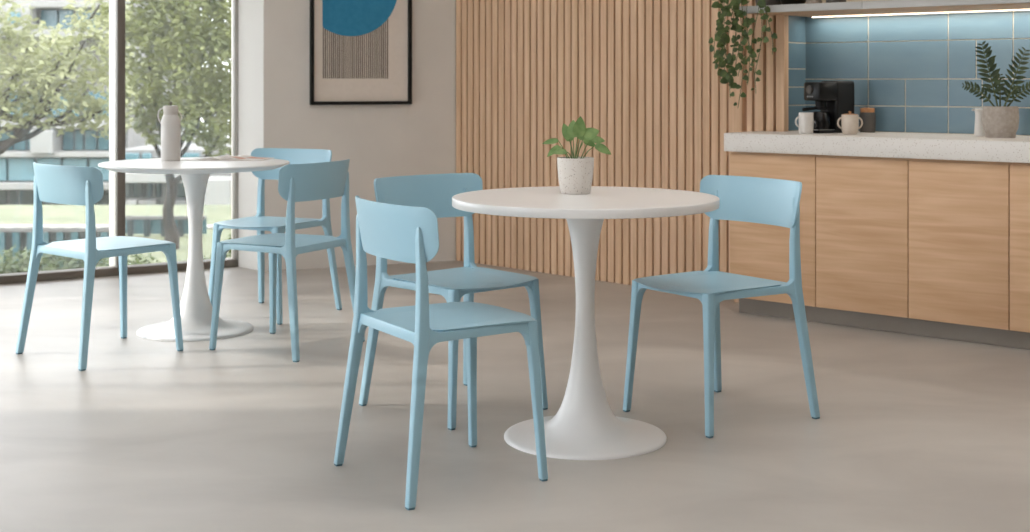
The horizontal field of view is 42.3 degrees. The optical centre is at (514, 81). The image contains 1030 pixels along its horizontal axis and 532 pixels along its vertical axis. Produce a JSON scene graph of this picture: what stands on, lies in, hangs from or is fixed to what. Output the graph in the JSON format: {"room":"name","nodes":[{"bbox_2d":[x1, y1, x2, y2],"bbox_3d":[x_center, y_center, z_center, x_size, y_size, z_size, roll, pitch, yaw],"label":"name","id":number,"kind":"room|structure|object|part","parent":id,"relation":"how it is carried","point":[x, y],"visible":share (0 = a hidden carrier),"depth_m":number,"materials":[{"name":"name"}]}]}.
{"room":"office break room","nodes":[
{"label":"office break room","id":0,"kind":"room"},
{"bbox_2d":[264,0,455,270],"bbox_3d":[-0.791,-0.355,8.294,1.874,2.900,0.625,0,0,-27],"label":"wall","id":1,"kind":"structure","parent":0,"point":[418,137],"depth_m":7.91,"materials":[{"name":"paint"}]},
{"bbox_2d":[0,0,237,283],"bbox_3d":[-2.671,-0.060,7.387,2.291,2.310,0.202,0,0,-31],"label":"window","id":2,"kind":"structure","parent":1,"relation":"in","point":[116,7],"depth_m":7.58,"materials":[{"name":"metal"}]},
{"bbox_3d":[-2.644,1.073,7.344,2.289,0.043,0.100,0,0,-31],"label":"sill","id":3,"kind":"part","parent":2,"relation":"part of","materials":[{"name":"metal"}]},
{"bbox_3d":[-2.000,-0.050,7.805,0.641,2.210,0.008,0,0,-20],"label":"pane","id":4,"kind":"part","parent":2,"relation":"part of","materials":[{"name":"clear glass"}]},
{"bbox_2d":[238,0,263,269],"bbox_3d":[-1.545,-0.355,7.786,0.004,2.900,0.278,0,0,-42],"label":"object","id":5,"kind":"structure","parent":1,"relation":"attached to","point":[250,12],"depth_m":7.80,"materials":[{"name":"white paint"}]},
{"bbox_2d":[310,0,411,104],"bbox_3d":[-0.912,-0.355,7.904,0.625,0.980,0.031,0,0,-24],"label":"framed print","id":6,"kind":"object","parent":1,"relation":"attached to","point":[361,50],"visible":1,"depth_m":7.91,"materials":[{"name":"paper"}]},
{"bbox_2d":[0,260,1029,531],"bbox_3d":[1.425,1.155,3.000,10.150,0.120,12.000,0,0,0],"label":"floor","id":7,"kind":"structure","parent":0,"point":[912,433],"depth_m":4.30,"materials":[{"name":"concrete"}]},
{"bbox_2d":[16,162,183,370],"bbox_3d":[-1.663,0.710,5.384,0.494,0.770,0.500,0,0,41],"label":"chair","id":8,"kind":"object","parent":7,"relation":"on","point":[70,185],"visible":1,"depth_m":5.28,"materials":[{"name":"blue plastic"}]},
{"bbox_3d":[-1.960,0.733,5.367,0.104,0.712,0.042,0,0,-20],"label":"leg","id":9,"kind":"part","parent":8,"relation":"part of","materials":[{"name":"blue plastic"}]},
{"bbox_3d":[-1.788,0.401,5.242,0.488,0.152,0.088,0,0,41],"label":"backrest","id":10,"kind":"part","parent":8,"relation":"part of","materials":[{"name":"blue plastic"}]},
{"bbox_3d":[-1.641,0.733,5.088,0.042,0.712,0.104,0,0,13],"label":"leg","id":11,"kind":"part","parent":8,"relation":"part of","materials":[{"name":"blue plastic"}]},
{"bbox_3d":[-1.658,0.669,5.390,0.431,0.110,0.406,0,0,41],"label":"seat frame","id":12,"kind":"part","parent":8,"relation":"part of","materials":[{"name":"blue plastic"}]},
{"bbox_3d":[-1.642,0.662,5.408,0.401,0.019,0.437,0,0,41],"label":"seat","id":13,"kind":"part","parent":8,"relation":"part of","materials":[{"name":"blue plastic"}]},
{"bbox_3d":[-1.668,0.874,5.662,0.058,0.431,0.053,0,0,41],"label":"leg","id":14,"kind":"part","parent":8,"relation":"part of","materials":[{"name":"blue plastic"}]},
{"bbox_3d":[-1.387,0.874,5.416,0.058,0.431,0.053,0,0,41],"label":"leg","id":15,"kind":"part","parent":8,"relation":"part of","materials":[{"name":"blue plastic"}]},
{"bbox_2d":[98,157,289,341],"bbox_3d":[-1.408,0.724,5.860,0.820,0.742,0.820,0,0,0],"label":"pedestal table","id":16,"kind":"object","parent":7,"relation":"on","point":[196,307],"visible":0.91,"depth_m":5.80,"materials":[{"name":"white paint"}]},
{"bbox_2d":[157,102,181,160],"bbox_3d":[-1.549,0.221,5.979,0.087,0.264,0.085,0,0,-43],"label":"water bottle","id":17,"kind":"object","parent":16,"relation":"on","point":[170,121],"visible":1,"depth_m":5.95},
{"bbox_2d":[182,155,272,160],"bbox_3d":[-1.310,0.345,6.070,0.374,0.015,0.220,0,0,6],"label":"magazine","id":18,"kind":"object","parent":16,"relation":"on","point":[222,157],"visible":1,"depth_m":6.00,"materials":[{"name":"paper"}]},
{"bbox_2d":[233,156,264,158],"bbox_3d":[-1.216,0.344,6.060,0.148,0.011,0.180,0,0,6],"label":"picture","id":19,"kind":"object","parent":18,"relation":"on","point":[234,157],"depth_m":6.07},
{"bbox_2d":[208,148,341,324],"bbox_3d":[-1.150,0.710,6.285,0.478,0.770,0.484,0,0,26],"label":"chair","id":20,"kind":"object","parent":7,"relation":"on","point":[262,223],"visible":0.72,"depth_m":6.37,"materials":[{"name":"blue plastic"}]},
{"bbox_3d":[-1.398,0.874,6.183,0.056,0.431,0.052,0,0,26],"label":"leg","id":21,"kind":"part","parent":20,"relation":"part of","materials":[{"name":"blue plastic"}]},
{"bbox_3d":[-1.248,0.733,6.555,0.041,0.712,0.100,0,0,-3],"label":"leg","id":22,"kind":"part","parent":20,"relation":"part of","materials":[{"name":"blue plastic"}]},
{"bbox_3d":[-1.163,0.662,6.257,0.388,0.019,0.422,0,0,26],"label":"seat","id":23,"kind":"part","parent":20,"relation":"part of","materials":[{"name":"blue plastic"}]},
{"bbox_3d":[-1.153,0.669,6.278,0.417,0.110,0.392,0,0,26],"label":"seat frame","id":24,"kind":"part","parent":20,"relation":"part of","materials":[{"name":"blue plastic"}]},
{"bbox_3d":[-1.073,0.874,6.028,0.056,0.431,0.052,0,0,26],"label":"leg","id":25,"kind":"part","parent":20,"relation":"part of","materials":[{"name":"blue plastic"}]},
{"bbox_3d":[-1.071,0.401,6.449,0.471,0.152,0.085,0,0,26],"label":"backrest","id":26,"kind":"part","parent":20,"relation":"part of","materials":[{"name":"blue plastic"}]},
{"bbox_3d":[-0.878,0.733,6.378,0.100,0.712,0.041,0,0,-36],"label":"leg","id":27,"kind":"part","parent":20,"relation":"part of","materials":[{"name":"blue plastic"}]},
{"bbox_2d":[209,159,364,361],"bbox_3d":[-0.956,0.710,5.514,0.484,0.770,0.478,0,0,27],"label":"chair","id":28,"kind":"object","parent":7,"relation":"on","point":[322,180],"visible":1,"depth_m":5.42,"materials":[{"name":"blue plastic"}]},
{"bbox_3d":[-1.216,0.874,5.446,0.052,0.431,0.056,0,0,27],"label":"leg","id":29,"kind":"part","parent":28,"relation":"part of","materials":[{"name":"blue plastic"}]},
{"bbox_3d":[-1.049,0.874,5.766,0.052,0.431,0.056,0,0,27],"label":"leg","id":30,"kind":"part","parent":28,"relation":"part of","materials":[{"name":"blue plastic"}]},
{"bbox_3d":[-0.983,0.662,5.528,0.422,0.019,0.388,0,0,27],"label":"seat","id":31,"kind":"part","parent":28,"relation":"part of","materials":[{"name":"blue plastic"}]},
{"bbox_3d":[-0.963,0.669,5.517,0.392,0.110,0.417,0,0,27],"label":"seat frame","id":32,"kind":"part","parent":28,"relation":"part of","materials":[{"name":"blue plastic"}]},
{"bbox_3d":[-0.872,0.733,5.239,0.041,0.712,0.100,0,0,-34],"label":"leg","id":33,"kind":"part","parent":28,"relation":"part of","materials":[{"name":"blue plastic"}]},
{"bbox_3d":[-0.794,0.401,5.430,0.085,0.152,0.471,0,0,27],"label":"backrest","id":34,"kind":"part","parent":28,"relation":"part of","materials":[{"name":"blue plastic"}]},
{"bbox_3d":[-0.683,0.733,5.603,0.100,0.712,0.041,0,0,-1],"label":"leg","id":35,"kind":"part","parent":28,"relation":"part of","materials":[{"name":"blue plastic"}]},
{"bbox_2d":[334,196,547,510],"bbox_3d":[-0.199,0.710,3.718,0.462,0.770,0.478,0,0,-31],"label":"chair","id":36,"kind":"object","parent":7,"relation":"on","point":[408,234],"visible":1,"depth_m":3.64,"materials":[{"name":"blue plastic"}]},
{"bbox_3d":[-0.469,0.733,3.794,0.097,0.712,0.040,0,0,-1],"label":"leg","id":37,"kind":"part","parent":36,"relation":"part of","materials":[{"name":"blue plastic"}]},
{"bbox_3d":[-0.348,0.401,3.628,0.081,0.152,0.471,0,0,-31],"label":"backrest","id":38,"kind":"part","parent":36,"relation":"part of","materials":[{"name":"blue plastic"}]},
{"bbox_3d":[-0.257,0.733,3.443,0.040,0.712,0.097,0,0,29],"label":"leg","id":39,"kind":"part","parent":36,"relation":"part of","materials":[{"name":"blue plastic"}]},
{"bbox_3d":[-0.192,0.669,3.722,0.374,0.110,0.417,0,0,-31],"label":"seat frame","id":40,"kind":"part","parent":36,"relation":"part of","materials":[{"name":"blue plastic"}]},
{"bbox_3d":[-0.174,0.662,3.734,0.403,0.019,0.388,0,0,-31],"label":"seat","id":41,"kind":"part","parent":36,"relation":"part of","materials":[{"name":"blue plastic"}]},
{"bbox_3d":[-0.130,0.874,3.971,0.049,0.431,0.056,0,0,-31],"label":"leg","id":42,"kind":"part","parent":36,"relation":"part of","materials":[{"name":"blue plastic"}]},
{"bbox_3d":[0.057,0.874,3.662,0.049,0.431,0.056,0,0,-31],"label":"leg","id":43,"kind":"part","parent":36,"relation":"part of","materials":[{"name":"blue plastic"}]},
{"bbox_2d":[359,173,547,429],"bbox_3d":[-0.192,0.710,4.481,0.478,0.770,0.484,0,0,-41],"label":"chair","id":44,"kind":"object","parent":7,"relation":"on","point":[435,192],"visible":0.76,"depth_m":4.49,"materials":[{"name":"blue plastic"}]},
{"bbox_3d":[-0.479,0.733,4.497,0.100,0.712,0.041,0,0,20],"label":"leg","id":45,"kind":"part","parent":44,"relation":"part of","materials":[{"name":"blue plastic"}]},
{"bbox_3d":[-0.312,0.401,4.618,0.471,0.152,0.085,0,0,-41],"label":"backrest","id":46,"kind":"part","parent":44,"relation":"part of","materials":[{"name":"blue plastic"}]},
{"bbox_3d":[-0.196,0.874,4.213,0.056,0.431,0.052,0,0,-41],"label":"leg","id":47,"kind":"part","parent":44,"relation":"part of","materials":[{"name":"blue plastic"}]},
{"bbox_3d":[-0.187,0.669,4.475,0.417,0.110,0.392,0,0,-41],"label":"seat frame","id":48,"kind":"part","parent":44,"relation":"part of","materials":[{"name":"blue plastic"}]},
{"bbox_3d":[-0.172,0.662,4.458,0.388,0.019,0.422,0,0,-41],"label":"seat","id":49,"kind":"part","parent":44,"relation":"part of","materials":[{"name":"blue plastic"}]},
{"bbox_3d":[-0.171,0.733,4.768,0.041,0.712,0.100,0,0,-13],"label":"leg","id":50,"kind":"part","parent":44,"relation":"part of","materials":[{"name":"blue plastic"}]},
{"bbox_3d":[0.075,0.874,4.451,0.056,0.431,0.052,0,0,-41],"label":"leg","id":51,"kind":"part","parent":44,"relation":"part of","materials":[{"name":"blue plastic"}]},
{"bbox_2d":[452,186,719,459],"bbox_3d":[0.216,0.724,4.100,0.820,0.742,0.820,0,0,0],"label":"pedestal table","id":52,"kind":"object","parent":7,"relation":"on","point":[584,426],"visible":0.99,"depth_m":4.03,"materials":[{"name":"white paint"}]},
{"bbox_2d":[542,116,610,194],"bbox_3d":[0.197,0.231,4.222,0.190,0.245,0.121,0,0,-32],"label":"potted plant","id":53,"kind":"object","parent":52,"relation":"on","point":[575,174],"visible":1,"depth_m":4.20,"materials":[{"name":"green plant"}]},
{"bbox_3d":[0.192,0.296,4.216,0.117,0.114,0.117,0,0,0],"label":"pot","id":54,"kind":"part","parent":53,"relation":"part of","materials":[{"name":"white ceramic"}]},
{"bbox_2d":[623,175,819,437],"bbox_3d":[0.660,0.710,4.383,0.484,0.770,0.478,0,0,-35],"label":"chair","id":55,"kind":"object","parent":7,"relation":"on","point":[770,201],"visible":0.94,"depth_m":4.38,"materials":[{"name":"blue plastic"}]},
{"bbox_3d":[0.393,0.874,4.415,0.052,0.431,0.056,0,0,-35],"label":"leg","id":56,"kind":"part","parent":55,"relation":"part of","materials":[{"name":"blue plastic"}]},
{"bbox_3d":[0.635,0.662,4.365,0.422,0.019,0.387,0,0,-35],"label":"seat","id":57,"kind":"part","parent":55,"relation":"part of","materials":[{"name":"blue plastic"}]},
{"bbox_3d":[0.601,0.874,4.121,0.052,0.431,0.056,0,0,-35],"label":"leg","id":58,"kind":"part","parent":55,"relation":"part of","materials":[{"name":"blue plastic"}]},
{"bbox_3d":[0.706,0.733,4.666,0.041,0.712,0.100,0,0,26],"label":"leg","id":59,"kind":"part","parent":55,"relation":"part of","materials":[{"name":"blue plastic"}]},
{"bbox_3d":[0.653,0.669,4.378,0.392,0.110,0.417,0,0,-35],"label":"seat frame","id":60,"kind":"part","parent":55,"relation":"part of","materials":[{"name":"blue plastic"}]},
{"bbox_3d":[0.809,0.401,4.488,0.085,0.152,0.471,0,0,-35],"label":"backrest","id":61,"kind":"part","parent":55,"relation":"part of","materials":[{"name":"blue plastic"}]},
{"bbox_3d":[0.942,0.733,4.331,0.100,0.712,0.041,0,0,-7],"label":"leg","id":62,"kind":"part","parent":55,"relation":"part of","materials":[{"name":"blue plastic"}]},
{"bbox_2d":[734,0,788,302],"bbox_3d":[1.212,-0.352,6.551,0.273,2.895,0.060,0,0,40],"label":"wall panel","id":63,"kind":"object","parent":7,"relation":"on","point":[767,108],"visible":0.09,"depth_m":6.53,"materials":[{"name":"brown wood"}]},
{"bbox_3d":[1.126,-0.352,6.625,0.046,2.895,0.060,0,0,40],"label":"post","id":64,"kind":"part","parent":63,"relation":"part of","materials":[{"name":"brown wood"}]},
{"bbox_2d":[730,152,817,306],"bbox_3d":[1.282,0.672,6.261,0.446,0.685,0.298,0,0,40],"label":"base cabinet","id":65,"kind":"object","parent":7,"relation":"on","point":[758,250],"visible":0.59,"depth_m":6.13,"materials":[{"name":"brown wood"}]},
{"bbox_2d":[816,155,909,317],"bbox_3d":[1.619,0.672,5.974,0.436,0.685,0.298,0,0,40],"label":"base cabinet","id":66,"kind":"object","parent":7,"relation":"on","point":[862,203],"visible":0.8,"depth_m":5.86,"materials":[{"name":"brown wood"}]},
{"bbox_2d":[739,298,1029,349],"bbox_3d":[2.495,1.055,5.257,3.555,0.078,0.240,0,0,40],"label":"plinth","id":67,"kind":"object","parent":7,"relation":"on","point":[984,335],"visible":0.51,"depth_m":5.81,"materials":[{"name":"grey"}]},
{"bbox_2d":[909,159,1010,329],"bbox_3d":[1.951,0.672,5.692,0.431,0.685,0.298,0,0,40],"label":"base cabinet","id":68,"kind":"object","parent":7,"relation":"on","point":[959,211],"visible":0.89,"depth_m":5.57,"materials":[{"name":"brown wood"}]},
{"bbox_2d":[724,131,1029,162],"bbox_3d":[2.545,0.283,5.331,3.600,0.087,0.577,0,0,40],"label":"countertop","id":69,"kind":"structure","parent":68,"relation":"on","point":[963,147],"depth_m":5.79,"materials":[{"name":"stone"}]},
{"bbox_2d":[795,112,812,133],"bbox_3d":[1.349,0.191,6.188,0.078,0.098,0.068,0,0,27],"label":"mug","id":70,"kind":"object","parent":69,"relation":"on","point":[805,126],"visible":1,"depth_m":6.16,"materials":[{"name":"white ceramic"}]},
{"bbox_2d":[802,81,853,132],"bbox_3d":[1.471,0.117,6.305,0.270,0.246,0.128,0,0,-32],"label":"coffee machine","id":71,"kind":"object","parent":69,"relation":"on","point":[833,99],"visible":0.87,"depth_m":6.26,"materials":[{"name":"black plastic"}]},
{"bbox_3d":[1.443,0.105,6.279,0.052,0.034,0.052,0,0,-32],"label":"brew spout","id":72,"kind":"part","parent":71,"relation":"part of","materials":[{"name":"black plastic"}]},
{"bbox_2d":[813,130,841,132],"bbox_3d":[1.451,0.233,6.285,0.150,0.014,0.110,0,0,-32],"label":"drip tray","id":73,"kind":"object","parent":71,"relation":"on","point":[814,131],"depth_m":6.23,"materials":[{"name":"black plastic"}]},
{"bbox_2d":[837,111,862,133],"bbox_3d":[1.540,0.187,6.115,0.094,0.106,0.078,0,0,-39],"label":"sugar bowl","id":74,"kind":"object","parent":69,"relation":"on","point":[849,122],"visible":1,"depth_m":6.08,"materials":[{"name":"beige ceramic"}]},
{"bbox_2d":[859,108,875,132],"bbox_3d":[1.682,0.181,6.346,0.076,0.117,0.076,0,0,0],"label":"canister","id":75,"kind":"object","parent":69,"relation":"on","point":[867,115],"visible":0.97,"depth_m":6.32,"materials":[{"name":"grey ceramic"}]},
{"bbox_3d":[1.682,0.134,6.346,0.067,0.022,0.067,0,0,0],"label":"lid","id":76,"kind":"part","parent":75,"relation":"part of","materials":[{"name":"brown wood"}]},
{"bbox_2d":[972,108,984,135],"bbox_3d":[2.057,0.178,5.887,0.057,0.124,0.051,0,0,-44],"label":"soap dispenser","id":77,"kind":"object","parent":69,"relation":"on","point":[978,130],"visible":0.75,"depth_m":5.87,"materials":[{"name":"white ceramic"}]},
{"bbox_2d":[962,41,1029,137],"bbox_3d":[2.101,0.030,5.762,0.342,0.420,0.151,0,0,0],"label":"plant","id":78,"kind":"object","parent":69,"relation":"on","point":[999,121],"visible":1,"depth_m":5.75,"materials":[{"name":"green plant"}]},
{"bbox_3d":[2.012,0.068,5.751,0.149,0.109,0.008,0,0,-5],"label":"frond stem","id":79,"kind":"part","parent":78,"relation":"part of","materials":[{"name":"green plant"}]},
{"bbox_3d":[2.060,-0.020,5.762,0.076,0.281,0.008,0,0,0],"label":"frond stem","id":80,"kind":"part","parent":78,"relation":"part of","materials":[{"name":"green plant"}]},
{"bbox_3d":[2.113,0.045,5.797,0.008,0.151,0.056,0,0,17],"label":"frond stem","id":81,"kind":"part","parent":78,"relation":"part of","materials":[{"name":"green plant"}]},
{"bbox_3d":[2.103,0.173,5.762,0.151,0.134,0.151,0,0,0],"label":"pot","id":82,"kind":"part","parent":78,"relation":"part of","materials":[{"name":"ceramic"}]},
{"bbox_3d":[2.130,0.070,5.727,0.007,0.103,0.070,0,0,-42],"label":"frond stem","id":83,"kind":"part","parent":78,"relation":"part of","materials":[{"name":"green plant"}]},
{"bbox_3d":[2.165,-0.007,5.769,0.103,0.257,0.008,0,0,-6],"label":"frond stem","id":84,"kind":"part","parent":78,"relation":"part of","materials":[{"name":"green plant"}]},
{"bbox_3d":[2.191,0.068,5.749,0.145,0.109,0.007,0,0,7],"label":"frond stem","id":85,"kind":"part","parent":78,"relation":"part of","materials":[{"name":"green plant"}]},
{"bbox_2d":[1010,162,1029,332],"bbox_3d":[2.281,0.672,5.411,0.431,0.685,0.298,0,0,40],"label":"base cabinet","id":86,"kind":"object","parent":7,"relation":"on","point":[1019,172],"visible":0.97,"depth_m":5.41,"materials":[{"name":"brown wood"}]},
{"bbox_2d":[456,0,733,299],"bbox_3d":[0.422,-0.355,7.462,0.145,2.900,2.104,0,0,-45],"label":"wall","id":87,"kind":"structure","parent":0,"point":[642,74],"depth_m":7.33,"materials":[{"name":"brown wood"}]},
{"bbox_2d":[789,2,805,130],"bbox_3d":[1.320,-0.355,6.635,0.194,2.900,0.188,0,0,40],"label":"wall","id":88,"kind":"structure","parent":0,"point":[797,24],"depth_m":6.57,"materials":[{"name":"tile"}]},
{"bbox_2d":[805,0,1029,135],"bbox_3d":[2.827,-0.355,5.570,3.679,2.900,0.144,0,0,40],"label":"wall","id":89,"kind":"structure","parent":0,"point":[912,69],"depth_m":6.26,"materials":[{"name":"tile"}]},
{"bbox_2d":[740,0,1029,17],"bbox_3d":[2.579,-0.338,5.330,3.546,0.039,0.521,0,0,40],"label":"shelf","id":90,"kind":"object","parent":89,"relation":"attached to","point":[881,7],"visible":0.91,"depth_m":5.94,"materials":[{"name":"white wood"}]},
{"bbox_2d":[708,0,781,106],"bbox_3d":[1.108,-0.191,6.312,0.396,0.629,0.293,0,0,40],"label":"trailing plant","id":91,"kind":"object","parent":90,"relation":"on","point":[734,5],"visible":0.98,"depth_m":6.26,"materials":[{"name":"green plant"}]},
{"bbox_3d":[1.206,-0.417,6.321,0.154,0.120,0.154,0,0,40],"label":"pot","id":92,"kind":"part","parent":91,"relation":"part of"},
{"bbox_2d":[779,0,805,4],"bbox_3d":[1.301,-0.387,6.220,0.148,0.060,0.148,0,0,0],"label":"bowl","id":93,"kind":"object","parent":90,"relation":"on","point":[783,2],"visible":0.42,"depth_m":6.17,"materials":[{"name":"black plastic"}]},
{"bbox_2d":[806,0,821,3],"bbox_3d":[1.383,-0.420,6.150,0.070,0.127,0.070,0,0,0],"label":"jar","id":94,"kind":"object","parent":90,"relation":"on","point":[807,1],"visible":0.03,"depth_m":6.12,"materials":[{"name":"ceramic"}]},
{"bbox_2d":[826,0,845,2],"bbox_3d":[1.467,-0.410,6.079,0.090,0.107,0.090,0,0,0],"label":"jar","id":95,"kind":"object","parent":90,"relation":"on","point":[827,1],"visible":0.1,"depth_m":6.04,"materials":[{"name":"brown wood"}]},
{"label":"outside","id":96,"kind":"structure","parent":0,"visible":0},
{"bbox_2d":[0,205,230,271],"bbox_3d":[-40.000,4.145,57.100,160.000,4.300,105.800,0,0,0],"label":"ground","id":97,"kind":"structure","parent":96,"point":[9,214],"depth_m":19.88,"materials":[{"name":"green plant"}]},
{"bbox_2d":[0,228,108,268],"bbox_3d":[-5.007,1.777,14.203,1.409,0.436,0.085,0,0,0],"label":"fence","id":98,"kind":"object","parent":97,"relation":"on","point":[9,237],"visible":0.3,"depth_m":14.17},
{"bbox_3d":[-5.477,1.777,14.200,0.070,0.436,0.060,0,0,0],"label":"post","id":99,"kind":"part","parent":98,"relation":"part of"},
{"bbox_3d":[-5.321,1.777,14.200,0.070,0.436,0.060,0,0,0],"label":"post","id":100,"kind":"part","parent":98,"relation":"part of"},
{"bbox_3d":[-5.164,1.777,14.200,0.070,0.436,0.060,0,0,0],"label":"post","id":101,"kind":"part","parent":98,"relation":"part of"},
{"bbox_3d":[-5.007,1.777,14.200,0.070,0.436,0.060,0,0,0],"label":"post","id":102,"kind":"part","parent":98,"relation":"part of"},
{"bbox_3d":[-5.007,1.579,14.200,1.409,0.040,0.080,0,0,0],"label":"rail","id":103,"kind":"part","parent":98,"relation":"part of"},
{"bbox_3d":[-4.851,1.777,14.200,0.070,0.436,0.060,0,0,0],"label":"post","id":104,"kind":"part","parent":98,"relation":"part of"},
{"bbox_3d":[-4.694,1.777,14.200,0.070,0.436,0.060,0,0,0],"label":"post","id":105,"kind":"part","parent":98,"relation":"part of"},
{"bbox_3d":[-4.381,1.777,14.200,0.070,0.436,0.060,0,0,0],"label":"post","id":106,"kind":"part","parent":98,"relation":"part of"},
{"bbox_2d":[0,0,137,154],"bbox_3d":[-4.968,0.416,13.234,2.550,3.205,1.606,0,0,0],"label":"spreading tree","id":107,"kind":"object","parent":97,"relation":"on","point":[44,80],"visible":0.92,"depth_m":13.08,"materials":[{"name":"green plant"}]},
{"bbox_2d":[0,244,161,273],"bbox_3d":[-3.784,1.655,10.615,2.064,0.719,0.707,0,0,2],"label":"hedge","id":108,"kind":"object","parent":97,"relation":"on","point":[12,267],"visible":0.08,"depth_m":10.55,"materials":[{"name":"green plant"}]},
{"bbox_2d":[0,0,200,204],"bbox_3d":[-20.370,1.056,57.400,10.478,10.478,13.200,0,0,0],"label":"office building","id":109,"kind":"structure","parent":97,"relation":"on","point":[74,148],"depth_m":51.72,"materials":[{"name":"white concrete"}]},
{"bbox_3d":[-20.429,3.382,51.500,1.525,0.899,0.200,0,0,0],"label":"balustrade","id":110,"kind":"part","parent":109,"relation":"part of","materials":[{"name":"blue glass"}]},
{"bbox_3d":[-19.177,-2.444,51.300,1.212,1.056,0.800,0,0,0],"label":"wall panel","id":111,"kind":"part","parent":109,"relation":"part of","materials":[{"name":"white"}]},
{"bbox_3d":[-19.080,3.382,51.500,1.016,0.899,0.200,0,0,0],"label":"balustrade","id":112,"kind":"part","parent":109,"relation":"part of","materials":[{"name":"blue glass"}]},
{"bbox_3d":[-18.102,2.287,51.450,0.860,0.899,1.300,0,0,0],"label":"wall panel","id":113,"kind":"part","parent":109,"relation":"part of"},
{"bbox_3d":[-18.024,3.382,51.500,0.938,0.899,0.200,0,0,0],"label":"balustrade","id":114,"kind":"part","parent":109,"relation":"part of","materials":[{"name":"blue glass"}]},
{"bbox_3d":[-17.008,3.382,51.500,0.938,0.899,0.200,0,0,0],"label":"balustrade","id":115,"kind":"part","parent":109,"relation":"part of","materials":[{"name":"blue glass"}]},
{"bbox_3d":[-15.874,3.382,51.500,1.173,0.899,0.200,0,0,0],"label":"balustrade","id":116,"kind":"part","parent":109,"relation":"part of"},
{"bbox_2d":[0,224,227,228],"bbox_3d":[-5.000,1.985,18.200,14.000,0.040,0.350,0,0,0],"label":"garden path","id":117,"kind":"structure","parent":97,"relation":"on","point":[209,226],"depth_m":18.09,"materials":[{"name":"white concrete"}]},
{"bbox_2d":[95,0,230,248],"bbox_3d":[-3.975,0.008,15.951,2.177,4.015,1.731,0,0,0],"label":"leafy tree","id":118,"kind":"object","parent":97,"relation":"on","point":[212,82],"visible":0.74,"depth_m":15.62,"materials":[{"name":"green plant"}]},
{"bbox_2d":[125,216,206,236],"bbox_3d":[-4.539,1.864,17.203,1.086,0.262,0.085,0,0,0],"label":"fence","id":119,"kind":"object","parent":97,"relation":"on","point":[146,225],"visible":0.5,"depth_m":17.20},
{"bbox_3d":[-4.974,1.864,17.200,0.070,0.262,0.060,0,0,0],"label":"post","id":120,"kind":"part","parent":119,"relation":"part of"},
{"bbox_3d":[-4.756,1.864,17.200,0.070,0.262,0.060,0,0,0],"label":"post","id":121,"kind":"part","parent":119,"relation":"part of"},
{"bbox_3d":[-4.539,1.864,17.200,0.070,0.262,0.060,0,0,0],"label":"post","id":122,"kind":"part","parent":119,"relation":"part of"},
{"bbox_3d":[-4.539,1.753,17.200,1.086,0.040,0.080,0,0,0],"label":"rail","id":123,"kind":"part","parent":119,"relation":"part of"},
{"bbox_3d":[-4.322,1.864,17.200,0.070,0.262,0.060,0,0,0],"label":"post","id":124,"kind":"part","parent":119,"relation":"part of","materials":[{"name":"grey"}]},
{"bbox_2d":[125,138,230,204],"bbox_3d":[-10.140,4.272,47.750,6.054,4.045,10.500,0,0,0],"label":"office building","id":125,"kind":"structure","parent":97,"relation":"on","point":[140,189],"depth_m":43.85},
{"bbox_3d":[-12.555,4.102,43.800,0.364,0.463,0.600,0,0,0],"label":"wall panel","id":126,"kind":"part","parent":125,"relation":"part of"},
{"bbox_3d":[-12.042,4.102,43.800,0.596,0.463,0.600,0,0,0],"label":"wall panel","id":127,"kind":"part","parent":125,"relation":"part of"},
{"bbox_3d":[-10.785,4.102,43.800,0.926,0.463,0.600,0,0,0],"label":"wall panel","id":128,"kind":"part","parent":125,"relation":"part of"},
{"bbox_3d":[-9.313,3.871,43.300,1.886,1.522,1.600,0,0,0],"label":"wall panel","id":129,"kind":"part","parent":125,"relation":"part of","materials":[{"name":"white concrete"}]},
{"bbox_2d":[180,2,230,147],"bbox_3d":[-4.354,0.091,21.024,2.015,3.848,1.790,0,0,0],"label":"leafy tree","id":130,"kind":"object","parent":97,"relation":"on","point":[230,2],"visible":0.02,"depth_m":20.75,"materials":[{"name":"green plant"}]}
]}

